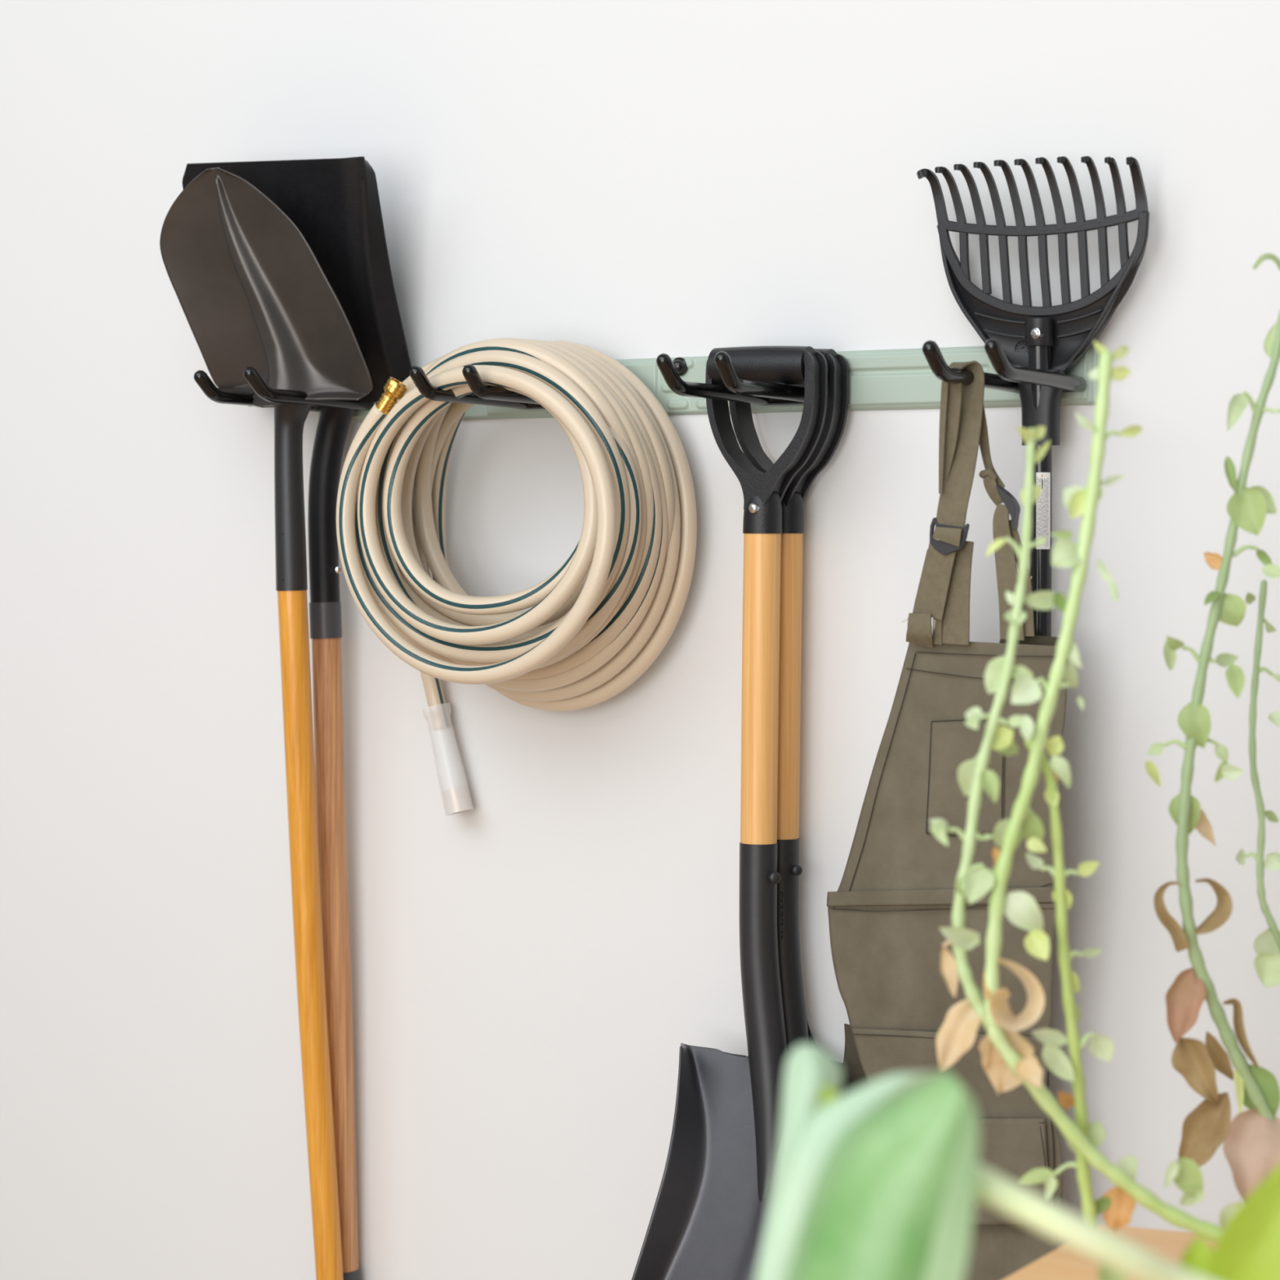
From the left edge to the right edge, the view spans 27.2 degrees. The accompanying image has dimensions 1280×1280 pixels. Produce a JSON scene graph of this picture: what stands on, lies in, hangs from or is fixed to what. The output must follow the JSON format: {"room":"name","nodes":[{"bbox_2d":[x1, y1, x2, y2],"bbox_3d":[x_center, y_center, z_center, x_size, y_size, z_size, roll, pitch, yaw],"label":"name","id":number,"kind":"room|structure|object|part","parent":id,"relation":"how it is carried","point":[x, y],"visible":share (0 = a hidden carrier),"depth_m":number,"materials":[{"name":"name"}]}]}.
{"room":"garden shed","nodes":[
{"label":"garden shed","id":0,"kind":"room"},
{"bbox_2d":[0,0,1279,1279],"bbox_3d":[0.031,-0.136,2.995,9.000,3.000,0.120,2,3,31],"label":"wall","id":1,"kind":"structure","parent":0,"point":[532,966],"depth_m":3.02,"materials":[{"name":"white paint"}]},
{"bbox_2d":[318,342,1102,422],"bbox_3d":[0.037,-0.279,2.909,0.988,0.063,0.011,2,3,31],"label":"wall rail","id":2,"kind":"object","parent":1,"relation":"attached to","point":[904,379],"visible":0.25,"depth_m":2.77,"materials":[{"name":"green metal"}]},
{"bbox_2d":[193,366,373,412],"bbox_3d":[-0.406,-0.287,3.042,0.091,0.041,0.226,2,3,31],"label":"wall hook","id":3,"kind":"object","parent":2,"relation":"attached to","point":[251,374],"visible":0.87,"depth_m":2.98,"materials":[{"name":"black metal"}]},
{"bbox_2d":[160,167,373,1279],"bbox_3d":[-0.426,0.197,3.037,0.237,1.460,0.160,0,3,-9],"label":"shovel","id":4,"kind":"object","parent":3,"relation":"hanging from","point":[251,290],"visible":0.96,"depth_m":3.04,"materials":[{"name":"brown metal"}]},
{"bbox_3d":[-0.428,-0.398,3.001,0.260,0.269,0.087,2,3,31],"label":"blade","id":5,"kind":"part","parent":4,"relation":"part of","materials":[{"name":"brown metal"}]},
{"bbox_2d":[274,403,311,591],"bbox_3d":[-0.398,-0.179,3.043,0.044,0.245,0.056,-2,3,-33],"label":"socket","id":6,"kind":"object","parent":4,"relation":"attached to","point":[291,557],"depth_m":3.04,"materials":[{"name":"black metal"}]},
{"bbox_2d":[182,155,411,1279],"bbox_3d":[-0.394,0.158,3.114,0.275,1.426,0.136,2,3,31],"label":"shovel","id":7,"kind":"object","parent":3,"relation":"hanging from","point":[335,203],"visible":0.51,"depth_m":3.10,"materials":[{"name":"black metal"}]},
{"bbox_3d":[-0.395,-0.413,3.084,0.273,0.283,0.129,2,3,31],"label":"blade","id":8,"kind":"part","parent":7,"relation":"part of","materials":[{"name":"black metal"}]},
{"bbox_2d":[307,406,355,602],"bbox_3d":[-0.353,-0.180,3.103,0.085,0.279,0.046,2,3,40],"label":"socket","id":9,"kind":"object","parent":7,"relation":"attached to","point":[333,424],"depth_m":3.10,"materials":[{"name":"black metal"}]},
{"bbox_3d":[-0.352,-0.278,3.130,0.087,0.014,0.022,2,3,31],"label":"cross rod","id":10,"kind":"part","parent":3,"relation":"part of","materials":[{"name":"metal"}]},
{"bbox_2d":[408,364,545,409],"bbox_3d":[-0.154,-0.275,2.890,0.084,0.039,0.226,2,3,31],"label":"wall hook","id":11,"kind":"object","parent":2,"relation":"attached to","point":[482,393],"visible":0.67,"depth_m":2.83,"materials":[{"name":"black metal"}]},
{"bbox_2d":[336,337,697,815],"bbox_3d":[-0.149,-0.061,2.913,0.402,0.540,0.200,2,3,31],"label":"garden hose","id":12,"kind":"object","parent":11,"relation":"hanging from","point":[615,604],"visible":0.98,"depth_m":2.86,"materials":[{"name":"beige plastic"}]},
{"bbox_3d":[-0.102,-0.267,2.978,0.081,0.014,0.022,2,3,31],"label":"cross rod","id":13,"kind":"part","parent":11,"relation":"part of","materials":[{"name":"metal"}]},
{"bbox_2d":[656,351,804,405],"bbox_3d":[0.060,-0.275,2.760,0.194,0.055,0.226,2,3,31],"label":"wall hook","id":14,"kind":"object","parent":2,"relation":"attached to","point":[735,388],"visible":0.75,"depth_m":2.69,"materials":[{"name":"black metal"}]},
{"bbox_2d":[631,346,847,1279],"bbox_3d":[0.096,0.239,2.721,0.228,1.085,0.181,2,3,31],"label":"shovel","id":15,"kind":"object","parent":14,"relation":"hanging from","point":[708,1220],"visible":0.7,"depth_m":2.76,"materials":[{"name":"black metal"}]},
{"bbox_3d":[0.091,0.605,2.731,0.228,0.353,0.165,2,3,31],"label":"blade","id":16,"kind":"part","parent":15,"relation":"part of","materials":[{"name":"black metal"}]},
{"bbox_2d":[738,842,787,1201],"bbox_3d":[0.133,0.408,2.773,0.046,0.390,0.077,-1,3,-20],"label":"socket","id":17,"kind":"object","parent":15,"relation":"attached to","point":[761,1073],"depth_m":2.76,"materials":[{"name":"black metal"}]},
{"bbox_3d":[0.162,-0.257,2.819,0.079,0.014,0.022,2,3,31],"label":"cross rod","id":18,"kind":"part","parent":14,"relation":"part of","materials":[{"name":"metal"}]},
{"bbox_2d":[728,348,848,1057],"bbox_3d":[0.140,0.209,2.794,0.138,1.032,0.113,2,3,31],"label":"shovel","id":19,"kind":"object","parent":14,"relation":"hanging from","point":[797,1031],"visible":0.44,"depth_m":2.80,"materials":[{"name":"black plastic"}]},
{"bbox_2d":[777,837,808,1057],"bbox_3d":[0.157,0.405,2.822,0.042,0.388,0.065,-2,3,-41],"label":"socket","id":20,"kind":"object","parent":19,"relation":"attached to","point":[796,1023],"depth_m":2.81,"materials":[{"name":"black metal"}]},
{"bbox_3d":[0.140,0.559,2.808,0.134,0.330,0.106,2,3,31],"label":"blade","id":21,"kind":"part","parent":19,"relation":"part of","materials":[{"name":"black metal"}]},
{"bbox_2d":[922,337,1086,393],"bbox_3d":[0.358,-0.266,2.580,0.082,0.042,0.226,2,3,31],"label":"wall hook","id":22,"kind":"object","parent":2,"relation":"attached to","point":[1008,375],"visible":0.91,"depth_m":2.53,"materials":[{"name":"black metal"}]},
{"bbox_2d":[826,360,1067,1279],"bbox_3d":[0.287,0.249,2.653,0.281,1.046,0.107,2,3,42],"label":"apron","id":23,"kind":"object","parent":22,"relation":"hanging from","point":[893,896],"visible":0.63,"depth_m":2.63,"materials":[{"name":"brown"}]},
{"bbox_3d":[0.248,0.585,2.754,0.109,0.366,0.016,2,3,31],"label":"panel","id":24,"kind":"part","parent":23,"relation":"part of","materials":[{"name":"brown fabric"}]},
{"bbox_3d":[0.386,0.004,2.602,0.068,0.022,0.004,1,3,15],"label":"panel","id":25,"kind":"part","parent":23,"relation":"part of","materials":[{"name":"brown fabric"}]},
{"bbox_2d":[916,155,1149,1090],"bbox_3d":[0.391,0.448,2.684,0.240,1.855,0.045,2,3,31],"label":"rake","id":26,"kind":"object","parent":22,"relation":"hanging from","point":[1047,337],"visible":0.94,"depth_m":2.64,"materials":[{"name":"black plastic"}]},
{"bbox_2d":[1038,478,1047,546],"bbox_3d":[0.402,-0.128,2.646,0.009,0.070,0.007,2,3,31],"label":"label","id":27,"kind":"object","parent":26,"relation":"attached to","point":[1042,498],"depth_m":2.65,"materials":[{"name":"white paper"}]},
{"bbox_3d":[0.403,-0.341,2.652,0.219,0.162,0.012,2,3,31],"label":"head plate","id":28,"kind":"part","parent":26,"relation":"part of","materials":[{"name":"black plastic"}]},
{"bbox_3d":[0.412,-0.256,2.667,0.078,0.014,0.022,2,3,31],"label":"cross rod","id":29,"kind":"part","parent":22,"relation":"part of","materials":[{"name":"metal"}]},
{"bbox_3d":[-1.295,1.492,0.877,9.000,0.060,5.300,2,3,31],"label":"floor","id":30,"kind":"structure","parent":0,"visible":0},
{"bbox_2d":[1002,1224,1216,1279],"bbox_3d":[0.558,0.967,1.688,0.801,0.915,1.073,0,3,1],"label":"side table","id":31,"kind":"object","parent":30,"relation":"on","point":[1063,1263],"visible":0.32,"depth_m":2.11,"materials":[{"name":"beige wood"}]},
{"bbox_2d":[755,1044,1279,1279],"bbox_3d":[0.341,0.359,1.420,0.597,0.323,0.287,0,3,-9],"label":"leaf plant","id":32,"kind":"object","parent":31,"relation":"on","point":[882,1179],"visible":1,"depth_m":1.27,"materials":[{"name":"green plant"}]},
{"bbox_3d":[0.358,0.334,1.333,0.427,0.168,0.041,-1,3,-14],"label":"stem","id":33,"kind":"part","parent":32,"relation":"part of","materials":[{"name":"green plant"}]},
{"bbox_2d":[928,340,1242,1242],"bbox_3d":[0.475,0.139,1.890,0.546,0.722,0.193,3,4,45],"label":"plant","id":34,"kind":"object","parent":31,"relation":"on","point":[1008,1060],"visible":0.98,"depth_m":2.02,"materials":[{"name":"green plant"}]},
{"bbox_3d":[0.271,0.068,2.017,0.067,0.458,0.019,-1,3,-15],"label":"stem","id":35,"kind":"part","parent":34,"relation":"part of","materials":[{"name":"green plant"}]},
{"bbox_3d":[0.325,0.265,2.041,0.059,0.380,0.013,1,3,22],"label":"stem","id":36,"kind":"part","parent":34,"relation":"part of","materials":[{"name":"green plant"}]},
{"bbox_2d":[1145,253,1279,1200],"bbox_3d":[0.653,0.091,1.963,0.167,0.811,0.699,-1,3,-29],"label":"plant","id":37,"kind":"object","parent":31,"relation":"on","point":[1251,1144],"visible":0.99,"depth_m":2.22,"materials":[{"name":"green plant"}]},
{"bbox_3d":[0.511,0.095,2.216,0.109,0.747,0.071,2,3,31],"label":"stem","id":38,"kind":"part","parent":37,"relation":"part of","materials":[{"name":"green plant"}]},
{"bbox_3d":[0.555,0.213,2.266,0.071,0.528,0.018,1,3,23],"label":"stem","id":39,"kind":"part","parent":37,"relation":"part of","materials":[{"name":"green plant"}]}
]}

